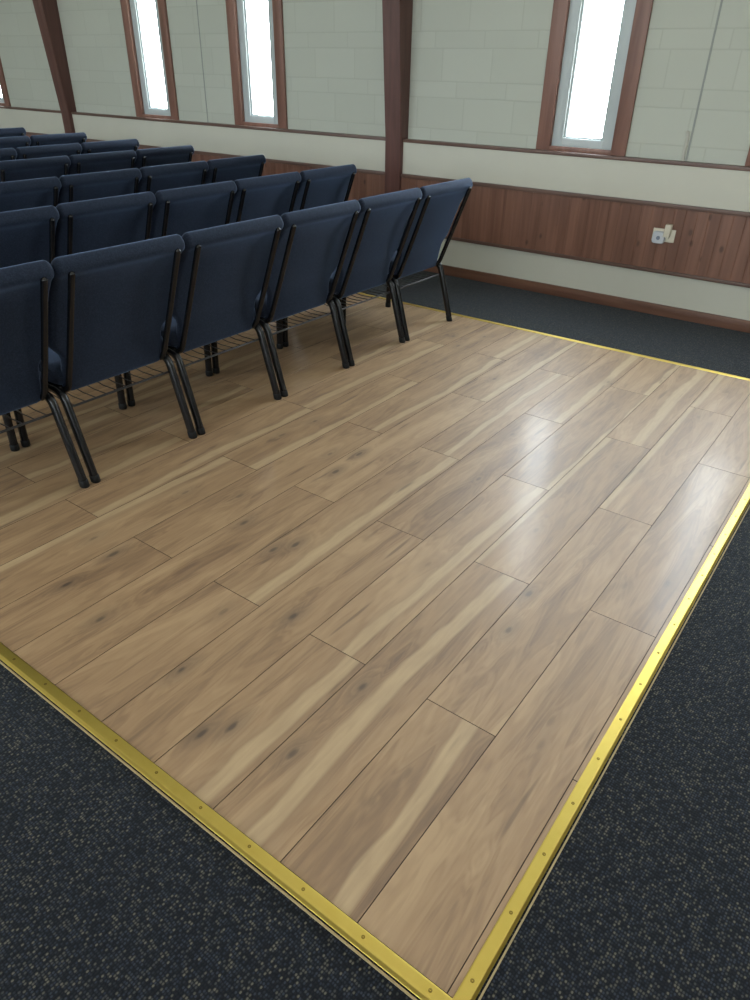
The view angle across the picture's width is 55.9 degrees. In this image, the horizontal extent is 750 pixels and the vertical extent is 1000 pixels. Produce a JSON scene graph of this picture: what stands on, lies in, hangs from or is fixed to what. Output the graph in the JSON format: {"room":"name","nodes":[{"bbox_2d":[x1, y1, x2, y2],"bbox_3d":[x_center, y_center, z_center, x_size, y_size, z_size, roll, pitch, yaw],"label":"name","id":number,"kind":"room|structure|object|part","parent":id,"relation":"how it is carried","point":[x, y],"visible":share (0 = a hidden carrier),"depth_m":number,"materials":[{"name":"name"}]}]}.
{"room":"church hall","nodes":[
{"label":"church hall","id":0,"kind":"room"},
{"bbox_2d":[0,271,749,999],"bbox_3d":[-2.875,0.558,1.802,18.000,0.112,11.840,22,37,30],"label":"floor","id":1,"kind":"structure","parent":0,"point":[383,618],"depth_m":1.97,"materials":[{"name":"brown wood"}]},
{"bbox_2d":[0,148,16,160],"bbox_3d":[-3.014,-2.173,5.311,0.653,0.863,0.540,22,37,30],"label":"chair","id":2,"kind":"object","parent":1,"relation":"on","point":[6,154],"visible":0.15,"depth_m":5.09,"materials":[{"name":"blue fabric"}]},
{"bbox_2d":[0,127,25,136],"bbox_3d":[-3.714,-3.140,6.864,0.653,0.863,0.540,22,37,30],"label":"chair","id":3,"kind":"object","parent":1,"relation":"on","point":[20,131],"visible":0.09,"depth_m":6.59,"materials":[{"name":"blue fabric"}]},
{"bbox_2d":[0,136,30,148],"bbox_3d":[-3.316,-2.688,6.140,0.653,0.863,0.540,22,37,30],"label":"chair","id":4,"kind":"object","parent":1,"relation":"on","point":[14,142],"visible":0.09,"depth_m":5.87,"materials":[{"name":"blue fabric"}]},
{"bbox_2d":[0,205,58,267],"bbox_3d":[-1.814,-0.923,3.315,0.653,0.863,0.540,22,37,30],"label":"chair","id":5,"kind":"object","parent":1,"relation":"on","point":[26,235],"visible":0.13,"depth_m":3.10,"materials":[{"name":"blue fabric"}]},
{"bbox_3d":[-1.538,-1.082,3.304,0.302,0.485,0.022,22,37,30],"label":"post","id":6,"kind":"part","parent":5,"relation":"part of","materials":[{"name":"black metal"}]},
{"bbox_2d":[0,177,60,211],"bbox_3d":[-2.146,-1.403,4.085,0.653,0.863,0.540,22,37,30],"label":"chair","id":7,"kind":"object","parent":1,"relation":"on","point":[39,192],"visible":0.14,"depth_m":3.81,"materials":[{"name":"blue fabric"}]},
{"bbox_3d":[-1.871,-1.561,4.074,0.302,0.485,0.022,22,37,30],"label":"post","id":8,"kind":"part","parent":7,"relation":"part of","materials":[{"name":"black metal"}]},
{"bbox_2d":[0,156,70,181],"bbox_3d":[-2.467,-1.939,4.948,0.653,0.863,0.540,22,37,30],"label":"chair","id":9,"kind":"object","parent":1,"relation":"on","point":[56,166],"visible":0.12,"depth_m":4.61,"materials":[{"name":"blue fabric"}]},
{"bbox_3d":[-2.456,-1.915,4.631,0.302,0.485,0.022,22,37,30],"label":"post","id":10,"kind":"part","parent":9,"relation":"part of","materials":[{"name":"black metal"}]},
{"bbox_3d":[-2.191,-2.098,4.937,0.302,0.485,0.022,22,37,30],"label":"post","id":11,"kind":"part","parent":9,"relation":"part of","materials":[{"name":"black metal"}]},
{"bbox_2d":[0,260,89,487],"bbox_3d":[-1.450,-0.393,2.463,0.653,0.863,0.540,22,37,30],"label":"chair","id":12,"kind":"object","parent":1,"relation":"on","point":[24,288],"visible":1,"depth_m":2.41,"materials":[{"name":"blue fabric"}]},
{"bbox_3d":[-1.474,-0.360,2.861,0.148,0.354,0.030,22,37,30],"label":"leg","id":13,"kind":"part","parent":12,"relation":"part of","materials":[{"name":"black metal"}]},
{"bbox_3d":[-1.285,-0.471,2.273,0.227,0.525,0.540,22,37,30],"label":"backrest","id":14,"kind":"part","parent":12,"relation":"part of","materials":[{"name":"blue fabric"}]},
{"bbox_3d":[-1.175,-0.551,2.452,0.302,0.485,0.022,22,37,30],"label":"post","id":15,"kind":"part","parent":12,"relation":"part of","materials":[{"name":"black metal"}]},
{"bbox_3d":[-1.202,-0.250,2.693,0.218,0.353,0.030,22,37,30],"label":"leg","id":16,"kind":"part","parent":12,"relation":"part of","materials":[{"name":"black metal"}]},
{"bbox_2d":[15,143,81,159],"bbox_3d":[-2.695,-2.398,5.687,0.653,0.863,0.540,22,37,30],"label":"chair","id":17,"kind":"object","parent":1,"relation":"on","point":[29,152],"visible":0.1,"depth_m":5.31,"materials":[{"name":"blue fabric"}]},
{"bbox_2d":[32,0,76,132],"bbox_3d":[-3.401,-4.914,7.052,0.150,3.742,0.530,22,37,30],"label":"post","id":18,"kind":"object","parent":1,"relation":"on","point":[47,13],"visible":0.54,"depth_m":7.32,"materials":[{"name":"brown wood"}]},
{"bbox_2d":[30,132,86,145],"bbox_3d":[-2.994,-2.911,6.513,0.653,0.863,0.540,22,37,30],"label":"chair","id":19,"kind":"object","parent":1,"relation":"on","point":[81,137],"visible":0.12,"depth_m":6.14,"materials":[{"name":"blue fabric"}]},
{"bbox_2d":[58,168,141,203],"bbox_3d":[-1.826,-1.626,4.459,0.653,0.863,0.540,22,37,30],"label":"chair","id":20,"kind":"object","parent":1,"relation":"on","point":[95,185],"visible":0.09,"depth_m":4.11,"materials":[{"name":"blue fabric"}]},
{"bbox_3d":[-1.815,-1.602,4.142,0.302,0.485,0.022,22,37,30],"label":"post","id":21,"kind":"part","parent":20,"relation":"part of","materials":[{"name":"black metal"}]},
{"bbox_3d":[-1.551,-1.785,4.448,0.302,0.485,0.022,22,37,30],"label":"post","id":22,"kind":"part","parent":20,"relation":"part of","materials":[{"name":"black metal"}]},
{"bbox_2d":[68,150,136,174],"bbox_3d":[-2.145,-2.162,5.321,0.653,0.863,0.540,22,37,30],"label":"chair","id":23,"kind":"object","parent":1,"relation":"on","point":[116,160],"visible":0.12,"depth_m":4.96,"materials":[{"name":"blue fabric"}]},
{"bbox_3d":[-2.134,-2.138,5.004,0.302,0.485,0.022,22,37,30],"label":"post","id":24,"kind":"part","parent":23,"relation":"part of","materials":[{"name":"black metal"}]},
{"bbox_3d":[-1.869,-2.321,5.310,0.302,0.485,0.022,22,37,30],"label":"post","id":25,"kind":"part","parent":23,"relation":"part of","materials":[{"name":"black metal"}]},
{"bbox_2d":[13,234,196,482],"bbox_3d":[-1.127,-0.617,2.837,0.653,0.863,0.540,22,37,30],"label":"chair","id":26,"kind":"object","parent":1,"relation":"on","point":[108,308],"visible":0.88,"depth_m":2.65,"materials":[{"name":"blue fabric"}]},
{"bbox_3d":[-1.445,-0.380,2.895,0.148,0.354,0.030,22,37,30],"label":"leg","id":27,"kind":"part","parent":26,"relation":"part of","materials":[{"name":"black metal"}]},
{"bbox_3d":[-1.116,-0.592,2.521,0.302,0.485,0.022,22,37,30],"label":"post","id":28,"kind":"part","parent":26,"relation":"part of","materials":[{"name":"black metal"}]},
{"bbox_3d":[-1.173,-0.270,2.726,0.218,0.353,0.030,22,37,30],"label":"leg","id":29,"kind":"part","parent":26,"relation":"part of","materials":[{"name":"black metal"}]},
{"bbox_3d":[-1.209,-0.634,2.897,0.450,0.092,0.516,22,37,30],"label":"seat","id":30,"kind":"part","parent":26,"relation":"part of","materials":[{"name":"blue fabric"}]},
{"bbox_3d":[-0.962,-0.695,2.648,0.227,0.525,0.540,22,37,30],"label":"backrest","id":31,"kind":"part","parent":26,"relation":"part of","materials":[{"name":"blue fabric"}]},
{"bbox_3d":[-1.151,-0.584,3.236,0.148,0.354,0.030,22,37,30],"label":"leg","id":32,"kind":"part","parent":26,"relation":"part of","materials":[{"name":"black metal"}]},
{"bbox_3d":[-0.852,-0.775,2.827,0.302,0.485,0.022,22,37,30],"label":"post","id":33,"kind":"part","parent":26,"relation":"part of","materials":[{"name":"black metal"}]},
{"bbox_3d":[-0.879,-0.474,3.067,0.218,0.353,0.030,22,37,30],"label":"leg","id":34,"kind":"part","parent":26,"relation":"part of","materials":[{"name":"black metal"}]},
{"bbox_2d":[55,192,155,257],"bbox_3d":[-1.500,-1.149,3.693,0.653,0.863,0.540,22,37,30],"label":"chair","id":35,"kind":"object","parent":1,"relation":"on","point":[93,224],"visible":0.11,"depth_m":3.38,"materials":[{"name":"blue fabric"}]},
{"bbox_3d":[-1.489,-1.125,3.376,0.302,0.485,0.022,22,37,30],"label":"post","id":36,"kind":"part","parent":35,"relation":"part of","materials":[{"name":"black metal"}]},
{"bbox_3d":[-1.225,-1.308,3.683,0.302,0.485,0.022,22,37,30],"label":"post","id":37,"kind":"part","parent":35,"relation":"part of","materials":[{"name":"black metal"}]},
{"bbox_2d":[81,139,138,153],"bbox_3d":[-2.374,-2.621,6.060,0.653,0.863,0.540,22,37,30],"label":"chair","id":38,"kind":"object","parent":1,"relation":"on","point":[128,144],"visible":0.1,"depth_m":5.68,"materials":[{"name":"blue fabric"}]},
{"bbox_2d":[134,145,193,168],"bbox_3d":[-1.821,-2.385,5.693,0.653,0.863,0.540,22,37,30],"label":"chair","id":39,"kind":"object","parent":1,"relation":"on","point":[175,154],"visible":0.12,"depth_m":5.33,"materials":[{"name":"blue fabric"}]},
{"bbox_3d":[-1.810,-2.360,5.376,0.302,0.485,0.022,22,37,30],"label":"post","id":40,"kind":"part","parent":39,"relation":"part of","materials":[{"name":"black metal"}]},
{"bbox_3d":[-1.546,-2.543,5.683,0.302,0.485,0.022,22,37,30],"label":"post","id":41,"kind":"part","parent":39,"relation":"part of","materials":[{"name":"black metal"}]},
{"bbox_2d":[138,161,208,194],"bbox_3d":[-1.508,-1.851,4.835,0.653,0.863,0.540,22,37,30],"label":"chair","id":42,"kind":"object","parent":1,"relation":"on","point":[153,179],"visible":0.09,"depth_m":4.49,"materials":[{"name":"blue fabric"}]},
{"bbox_3d":[-1.497,-1.827,4.518,0.302,0.485,0.022,22,37,30],"label":"post","id":43,"kind":"part","parent":42,"relation":"part of","materials":[{"name":"black metal"}]},
{"bbox_3d":[-1.233,-2.010,4.824,0.302,0.485,0.022,22,37,30],"label":"post","id":44,"kind":"part","parent":42,"relation":"part of","materials":[{"name":"black metal"}]},
{"bbox_2d":[150,181,236,238],"bbox_3d":[-1.169,-1.369,4.061,0.653,0.863,0.540,22,37,30],"label":"chair","id":45,"kind":"object","parent":1,"relation":"on","point":[179,211],"visible":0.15,"depth_m":3.74,"materials":[{"name":"blue fabric"}]},
{"bbox_3d":[-1.158,-1.345,3.744,0.302,0.485,0.022,22,37,30],"label":"post","id":46,"kind":"part","parent":45,"relation":"part of","materials":[{"name":"black metal"}]},
{"bbox_3d":[-0.894,-1.528,4.050,0.302,0.485,0.022,22,37,30],"label":"post","id":47,"kind":"part","parent":45,"relation":"part of","materials":[{"name":"black metal"}]},
{"bbox_2d":[123,215,283,434],"bbox_3d":[-0.804,-0.841,3.212,0.653,0.863,0.540,22,37,30],"label":"chair","id":48,"kind":"object","parent":1,"relation":"on","point":[223,269],"visible":0.82,"depth_m":3.03,"materials":[{"name":"blue fabric"}]},
{"bbox_3d":[-1.122,-0.604,3.270,0.148,0.354,0.030,22,37,30],"label":"leg","id":49,"kind":"part","parent":48,"relation":"part of","materials":[{"name":"black metal"}]},
{"bbox_3d":[-0.850,-0.494,3.101,0.218,0.353,0.030,22,37,30],"label":"leg","id":50,"kind":"part","parent":48,"relation":"part of","materials":[{"name":"black metal"}]},
{"bbox_3d":[-0.793,-0.816,2.895,0.302,0.485,0.022,22,37,30],"label":"post","id":51,"kind":"part","parent":48,"relation":"part of","materials":[{"name":"black metal"}]},
{"bbox_3d":[-0.886,-0.858,3.272,0.450,0.092,0.516,22,37,30],"label":"seat","id":52,"kind":"part","parent":48,"relation":"part of","materials":[{"name":"blue fabric"}]},
{"bbox_3d":[-0.828,-0.808,3.611,0.148,0.354,0.030,22,37,30],"label":"leg","id":53,"kind":"part","parent":48,"relation":"part of","materials":[{"name":"black metal"}]},
{"bbox_3d":[-0.638,-0.919,3.023,0.227,0.525,0.540,22,37,30],"label":"backrest","id":54,"kind":"part","parent":48,"relation":"part of","materials":[{"name":"blue fabric"}]},
{"bbox_3d":[-0.556,-0.698,3.442,0.218,0.353,0.030,22,37,30],"label":"leg","id":55,"kind":"part","parent":48,"relation":"part of","materials":[{"name":"black metal"}]},
{"bbox_3d":[-0.528,-0.999,3.202,0.302,0.485,0.022,22,37,30],"label":"post","id":56,"kind":"part","parent":48,"relation":"part of","materials":[{"name":"black metal"}]},
{"bbox_2d":[0,643,452,999],"bbox_3d":[-3.314,-0.487,3.389,8.632,0.016,0.032,22,37,30],"label":"strip","id":57,"kind":"object","parent":1,"relation":"on","point":[384,957],"visible":1,"depth_m":1.50,"materials":[{"name":"gold metal"}]},
{"bbox_2d":[205,154,265,183],"bbox_3d":[-1.188,-2.075,5.209,0.653,0.863,0.540,22,37,30],"label":"chair","id":58,"kind":"object","parent":1,"relation":"on","point":[235,168],"visible":0.14,"depth_m":4.86,"materials":[{"name":"blue fabric"}]},
{"bbox_3d":[-1.177,-2.050,4.892,0.302,0.485,0.022,22,37,30],"label":"post","id":59,"kind":"part","parent":58,"relation":"part of","materials":[{"name":"black metal"}]},
{"bbox_3d":[-0.912,-2.233,5.198,0.302,0.485,0.022,22,37,30],"label":"post","id":60,"kind":"part","parent":58,"relation":"part of","materials":[{"name":"black metal"}]},
{"bbox_2d":[229,172,300,223],"bbox_3d":[-0.856,-1.595,4.439,0.653,0.863,0.540,22,37,30],"label":"chair","id":61,"kind":"object","parent":1,"relation":"on","point":[269,195],"visible":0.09,"depth_m":4.14,"materials":[{"name":"blue fabric"}]},
{"bbox_3d":[-0.844,-1.571,4.122,0.302,0.485,0.022,22,37,30],"label":"post","id":62,"kind":"part","parent":61,"relation":"part of","materials":[{"name":"black metal"}]},
{"bbox_3d":[-0.580,-1.754,4.429,0.302,0.485,0.022,22,37,30],"label":"post","id":63,"kind":"part","parent":61,"relation":"part of","materials":[{"name":"black metal"}]},
{"bbox_2d":[211,200,360,396],"bbox_3d":[-0.481,-1.064,3.587,0.653,0.863,0.540,22,37,30],"label":"chair","id":64,"kind":"object","parent":1,"relation":"on","point":[311,241],"visible":0.77,"depth_m":3.41,"materials":[{"name":"blue fabric"}]},
{"bbox_3d":[-0.799,-0.828,3.644,0.148,0.354,0.030,22,37,30],"label":"leg","id":65,"kind":"part","parent":64,"relation":"part of","materials":[{"name":"black metal"}]},
{"bbox_3d":[-0.527,-0.718,3.476,0.218,0.353,0.030,22,37,30],"label":"leg","id":66,"kind":"part","parent":64,"relation":"part of","materials":[{"name":"black metal"}]},
{"bbox_3d":[-0.505,-1.032,3.985,0.148,0.354,0.030,22,37,30],"label":"leg","id":67,"kind":"part","parent":64,"relation":"part of","materials":[{"name":"black metal"}]},
{"bbox_3d":[-0.470,-1.040,3.270,0.302,0.485,0.022,22,37,30],"label":"post","id":68,"kind":"part","parent":64,"relation":"part of","materials":[{"name":"black metal"}]},
{"bbox_3d":[-0.563,-1.082,3.647,0.450,0.092,0.516,22,37,30],"label":"seat","id":69,"kind":"part","parent":64,"relation":"part of","materials":[{"name":"blue fabric"}]},
{"bbox_3d":[-0.316,-1.143,3.397,0.227,0.525,0.540,22,37,30],"label":"backrest","id":70,"kind":"part","parent":64,"relation":"part of","materials":[{"name":"blue fabric"}]},
{"bbox_3d":[-0.233,-0.922,3.817,0.218,0.353,0.030,22,37,30],"label":"leg","id":71,"kind":"part","parent":64,"relation":"part of","materials":[{"name":"black metal"}]},
{"bbox_3d":[-0.205,-1.223,3.576,0.302,0.485,0.022,22,37,30],"label":"post","id":72,"kind":"part","parent":64,"relation":"part of","materials":[{"name":"black metal"}]},
{"bbox_2d":[293,164,356,210],"bbox_3d":[-0.531,-1.817,4.811,0.653,0.863,0.540,22,37,30],"label":"chair","id":73,"kind":"object","parent":1,"relation":"on","point":[329,185],"visible":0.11,"depth_m":4.51,"materials":[{"name":"blue fabric"}]},
{"bbox_3d":[-0.519,-1.793,4.494,0.302,0.485,0.022,22,37,30],"label":"post","id":74,"kind":"part","parent":73,"relation":"part of","materials":[{"name":"black metal"}]},
{"bbox_3d":[-0.255,-1.976,4.800,0.302,0.485,0.022,22,37,30],"label":"post","id":75,"kind":"part","parent":73,"relation":"part of","materials":[{"name":"black metal"}]},
{"bbox_2d":[282,188,421,365],"bbox_3d":[-0.159,-1.287,3.960,0.653,0.863,0.540,22,37,30],"label":"chair","id":76,"kind":"object","parent":1,"relation":"on","point":[382,219],"visible":0.66,"depth_m":3.79,"materials":[{"name":"blue fabric"}]},
{"bbox_3d":[-0.477,-1.051,4.018,0.148,0.354,0.030,22,37,30],"label":"leg","id":77,"kind":"part","parent":76,"relation":"part of","materials":[{"name":"black metal"}]},
{"bbox_3d":[-0.205,-0.941,3.849,0.218,0.353,0.030,22,37,30],"label":"leg","id":78,"kind":"part","parent":76,"relation":"part of","materials":[{"name":"black metal"}]},
{"bbox_3d":[-0.148,-1.263,3.643,0.302,0.485,0.022,22,37,30],"label":"post","id":79,"kind":"part","parent":76,"relation":"part of","materials":[{"name":"black metal"}]},
{"bbox_3d":[-0.241,-1.305,4.020,0.450,0.092,0.516,22,37,30],"label":"seat","id":80,"kind":"part","parent":76,"relation":"part of","materials":[{"name":"blue fabric"}]},
{"bbox_3d":[0.006,-1.366,3.771,0.227,0.525,0.540,22,37,30],"label":"backrest","id":81,"kind":"part","parent":76,"relation":"part of","materials":[{"name":"blue fabric"}]},
{"bbox_3d":[0.089,-1.145,4.190,0.218,0.353,0.030,22,37,30],"label":"leg","id":82,"kind":"part","parent":76,"relation":"part of","materials":[{"name":"black metal"}]},
{"bbox_3d":[0.117,-1.446,3.950,0.302,0.485,0.022,22,37,30],"label":"post","id":83,"kind":"part","parent":76,"relation":"part of","materials":[{"name":"black metal"}]},
{"bbox_2d":[0,505,749,999],"bbox_3d":[-2.262,-1.206,4.608,8.640,0.010,3.574,22,37,30],"label":"floor edge","id":84,"kind":"structure","parent":1,"relation":"on","point":[1,663],"depth_m":1.54,"materials":[{"name":"brass metal"}]},
{"bbox_2d":[382,0,412,193],"bbox_3d":[0.082,-3.514,4.885,0.150,3.742,0.530,22,37,30],"label":"post","id":85,"kind":"object","parent":1,"relation":"on","point":[397,14],"visible":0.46,"depth_m":5.22,"materials":[{"name":"brown wood"}]},
{"bbox_2d":[342,178,472,340],"bbox_3d":[0.163,-1.510,4.333,0.653,0.863,0.540,22,37,30],"label":"chair","id":86,"kind":"object","parent":1,"relation":"on","point":[438,206],"visible":0.66,"depth_m":4.17,"materials":[{"name":"blue fabric"}]},
{"bbox_3d":[-0.155,-1.274,4.391,0.148,0.354,0.030,22,37,30],"label":"leg","id":87,"kind":"part","parent":86,"relation":"part of","materials":[{"name":"black metal"}]},
{"bbox_3d":[0.139,-1.478,4.732,0.148,0.354,0.030,22,37,30],"label":"leg","id":88,"kind":"part","parent":86,"relation":"part of","materials":[{"name":"black metal"}]},
{"bbox_3d":[0.081,-1.528,4.393,0.450,0.092,0.516,22,37,30],"label":"seat","id":89,"kind":"part","parent":86,"relation":"part of","materials":[{"name":"blue fabric"}]},
{"bbox_3d":[0.117,-1.164,4.222,0.218,0.353,0.030,22,37,30],"label":"leg","id":90,"kind":"part","parent":86,"relation":"part of","materials":[{"name":"black metal"}]},
{"bbox_3d":[0.174,-1.486,4.016,0.302,0.485,0.022,22,37,30],"label":"post","id":91,"kind":"part","parent":86,"relation":"part of","materials":[{"name":"black metal"}]},
{"bbox_3d":[0.328,-1.589,4.144,0.227,0.525,0.540,22,37,30],"label":"backrest","id":92,"kind":"part","parent":86,"relation":"part of","materials":[{"name":"blue fabric"}]},
{"bbox_3d":[0.410,-1.368,4.563,0.218,0.353,0.030,22,37,30],"label":"leg","id":93,"kind":"part","parent":86,"relation":"part of","materials":[{"name":"black metal"}]},
{"bbox_3d":[0.438,-1.669,4.323,0.302,0.485,0.022,22,37,30],"label":"post","id":94,"kind":"part","parent":86,"relation":"part of","materials":[{"name":"black metal"}]},
{"bbox_2d":[358,292,749,380],"bbox_3d":[-1.210,-1.945,5.829,8.632,0.015,0.032,22,37,30],"label":"strip","id":95,"kind":"object","parent":1,"relation":"on","point":[586,343],"visible":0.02,"depth_m":4.28,"materials":[{"name":"gold metal"}]},
{"bbox_2d":[453,484,749,999],"bbox_3d":[1.193,0.172,2.459,0.032,0.016,3.569,22,37,30],"label":"strip","id":96,"kind":"object","parent":1,"relation":"on","point":[475,978],"visible":1,"depth_m":1.62,"materials":[{"name":"gold metal"}]},
{"bbox_2d":[0,0,749,165],"bbox_3d":[0.663,-3.893,4.614,18.000,2.855,0.200,22,37,30],"label":"wall","id":97,"kind":"structure","parent":0,"point":[477,70],"depth_m":5.22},
{"bbox_2d":[0,58,10,105],"bbox_3d":[-4.480,-5.676,7.897,0.632,2.204,0.120,22,37,30],"label":"window","id":98,"kind":"structure","parent":97,"relation":"in","point":[4,100],"depth_m":8.22,"materials":[{"name":"brown wood"}]},
{"bbox_3d":[-4.482,-5.644,7.913,0.434,2.095,0.050,22,37,30],"label":"sash","id":99,"kind":"part","parent":98,"relation":"part of","materials":[{"name":"white glass"}]},
{"bbox_2d":[120,0,178,119],"bbox_3d":[-2.095,-4.718,6.413,0.632,2.204,0.120,22,37,30],"label":"window","id":100,"kind":"structure","parent":97,"relation":"in","point":[130,9],"depth_m":6.73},
{"bbox_3d":[-2.339,-4.783,6.512,0.098,2.204,0.020,22,37,30],"label":"casing","id":101,"kind":"part","parent":100,"relation":"part of","materials":[{"name":"brown wood"}]},
{"bbox_3d":[-2.097,-4.686,6.429,0.434,2.095,0.050,22,37,30],"label":"sash","id":102,"kind":"part","parent":100,"relation":"part of","materials":[{"name":"white glass"}]},
{"bbox_3d":[-1.910,-4.611,6.245,0.098,2.204,0.020,22,37,30],"label":"casing","id":103,"kind":"part","parent":100,"relation":"part of","materials":[{"name":"brown wood"}]},
{"bbox_2d":[196,0,207,121],"bbox_3d":[-1.536,-4.708,5.883,0.010,2.767,0.013,22,37,30],"label":"joint","id":104,"kind":"object","parent":97,"relation":"attached to","point":[196,0],"visible":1,"depth_m":6.34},
{"bbox_2d":[225,0,287,128],"bbox_3d":[-0.963,-4.263,5.708,0.632,2.204,0.120,22,37,30],"label":"window","id":105,"kind":"structure","parent":97,"relation":"in","point":[237,11],"depth_m":6.03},
{"bbox_3d":[-1.207,-4.328,5.807,0.098,2.204,0.020,22,37,30],"label":"casing","id":106,"kind":"part","parent":105,"relation":"part of","materials":[{"name":"brown wood"}]},
{"bbox_3d":[-0.965,-4.231,5.725,0.434,2.095,0.050,22,37,30],"label":"sash","id":107,"kind":"part","parent":105,"relation":"part of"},
{"bbox_3d":[-0.778,-4.156,5.540,0.098,2.204,0.020,22,37,30],"label":"casing","id":108,"kind":"part","parent":105,"relation":"part of","materials":[{"name":"brown wood"}]},
{"bbox_2d":[536,0,653,155],"bbox_3d":[1.425,-3.303,4.223,0.632,2.204,0.120,22,37,30],"label":"window","id":109,"kind":"structure","parent":97,"relation":"in","point":[568,16],"depth_m":4.55,"materials":[{"name":"brown wood"}]},
{"bbox_3d":[1.181,-3.369,4.322,0.098,2.204,0.020,22,37,30],"label":"casing","id":110,"kind":"part","parent":109,"relation":"part of","materials":[{"name":"brown wood"}]},
{"bbox_3d":[1.610,-3.197,4.055,0.098,2.204,0.020,22,37,30],"label":"casing","id":111,"kind":"part","parent":109,"relation":"part of","materials":[{"name":"brown wood"}]},
{"bbox_2d":[681,131,689,160],"bbox_3d":[1.926,-2.195,4.386,0.031,0.176,0.019,22,37,30],"label":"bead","id":112,"kind":"object","parent":97,"relation":"attached to","point":[687,132],"visible":0.98,"depth_m":4.38},
{"bbox_2d":[685,0,722,160],"bbox_3d":[1.972,-3.299,3.701,0.012,2.767,0.013,22,37,30],"label":"joint","id":113,"kind":"object","parent":97,"relation":"attached to","point":[721,2],"visible":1,"depth_m":4.18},
{"bbox_2d":[745,147,749,165],"bbox_3d":[2.522,-2.863,3.540,0.632,2.204,0.120,22,37,30],"label":"window","id":114,"kind":"structure","parent":97,"relation":"in","point":[747,163],"depth_m":4.21,"materials":[{"name":"brown wood"}]},
{"bbox_2d":[0,108,749,320],"bbox_3d":[0.614,-2.268,5.584,18.000,0.983,0.260,22,37,30],"label":"wall","id":115,"kind":"structure","parent":0,"point":[674,184],"depth_m":5.12,"materials":[{"name":"beige paint"}]},
{"bbox_2d":[0,106,749,170],"bbox_3d":[0.561,-2.647,5.254,18.000,0.022,0.067,22,37,30],"label":"trim","id":116,"kind":"structure","parent":115,"relation":"attached to","point":[466,145],"depth_m":5.24,"materials":[{"name":"brown wood"}]},
{"bbox_2d":[25,134,749,283],"bbox_3d":[0.534,-2.252,5.467,18.000,0.392,0.012,22,37,30],"label":"wainscot","id":117,"kind":"structure","parent":115,"relation":"attached to","point":[711,245],"depth_m":4.85,"materials":[{"name":"brown wood"}]},
{"bbox_2d":[651,228,675,242],"bbox_3d":[1.881,-1.725,4.602,0.144,0.078,0.013,22,37,30],"label":"power outlet","id":118,"kind":"object","parent":117,"relation":"attached to","point":[671,238],"visible":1,"depth_m":4.59,"materials":[{"name":"beige plastic"}]},
{"bbox_2d":[652,231,664,243],"bbox_3d":[1.851,-1.714,4.607,0.080,0.076,0.038,22,37,30],"label":"air freshener","id":119,"kind":"object","parent":118,"relation":"attached to","point":[657,237],"visible":1,"depth_m":4.59,"materials":[{"name":"white plastic"}]},
{"bbox_2d":[663,224,672,237],"bbox_3d":[1.889,-1.736,4.555,0.047,0.076,0.038,22,37,30],"label":"power adapter","id":120,"kind":"object","parent":118,"relation":"attached to","point":[668,228],"visible":1,"depth_m":4.54,"materials":[{"name":"beige plastic"}]},
{"bbox_2d":[26,132,749,216],"bbox_3d":[0.534,-2.424,5.355,18.000,0.026,0.026,22,37,30],"label":"trim","id":121,"kind":"structure","parent":115,"relation":"attached to","point":[499,186],"depth_m":5.00,"materials":[{"name":"brown wood"}]},
{"bbox_2d":[423,264,749,332],"bbox_3d":[0.524,-1.865,5.700,18.000,0.073,0.022,22,37,30],"label":"baseboard","id":122,"kind":"structure","parent":115,"relation":"attached to","point":[715,320],"depth_m":5.01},
{"bbox_2d":[445,236,749,287],"bbox_3d":[0.528,-2.077,5.569,18.000,0.023,0.024,22,37,30],"label":"trim","id":123,"kind":"structure","parent":115,"relation":"attached to","point":[727,282],"depth_m":4.88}
]}

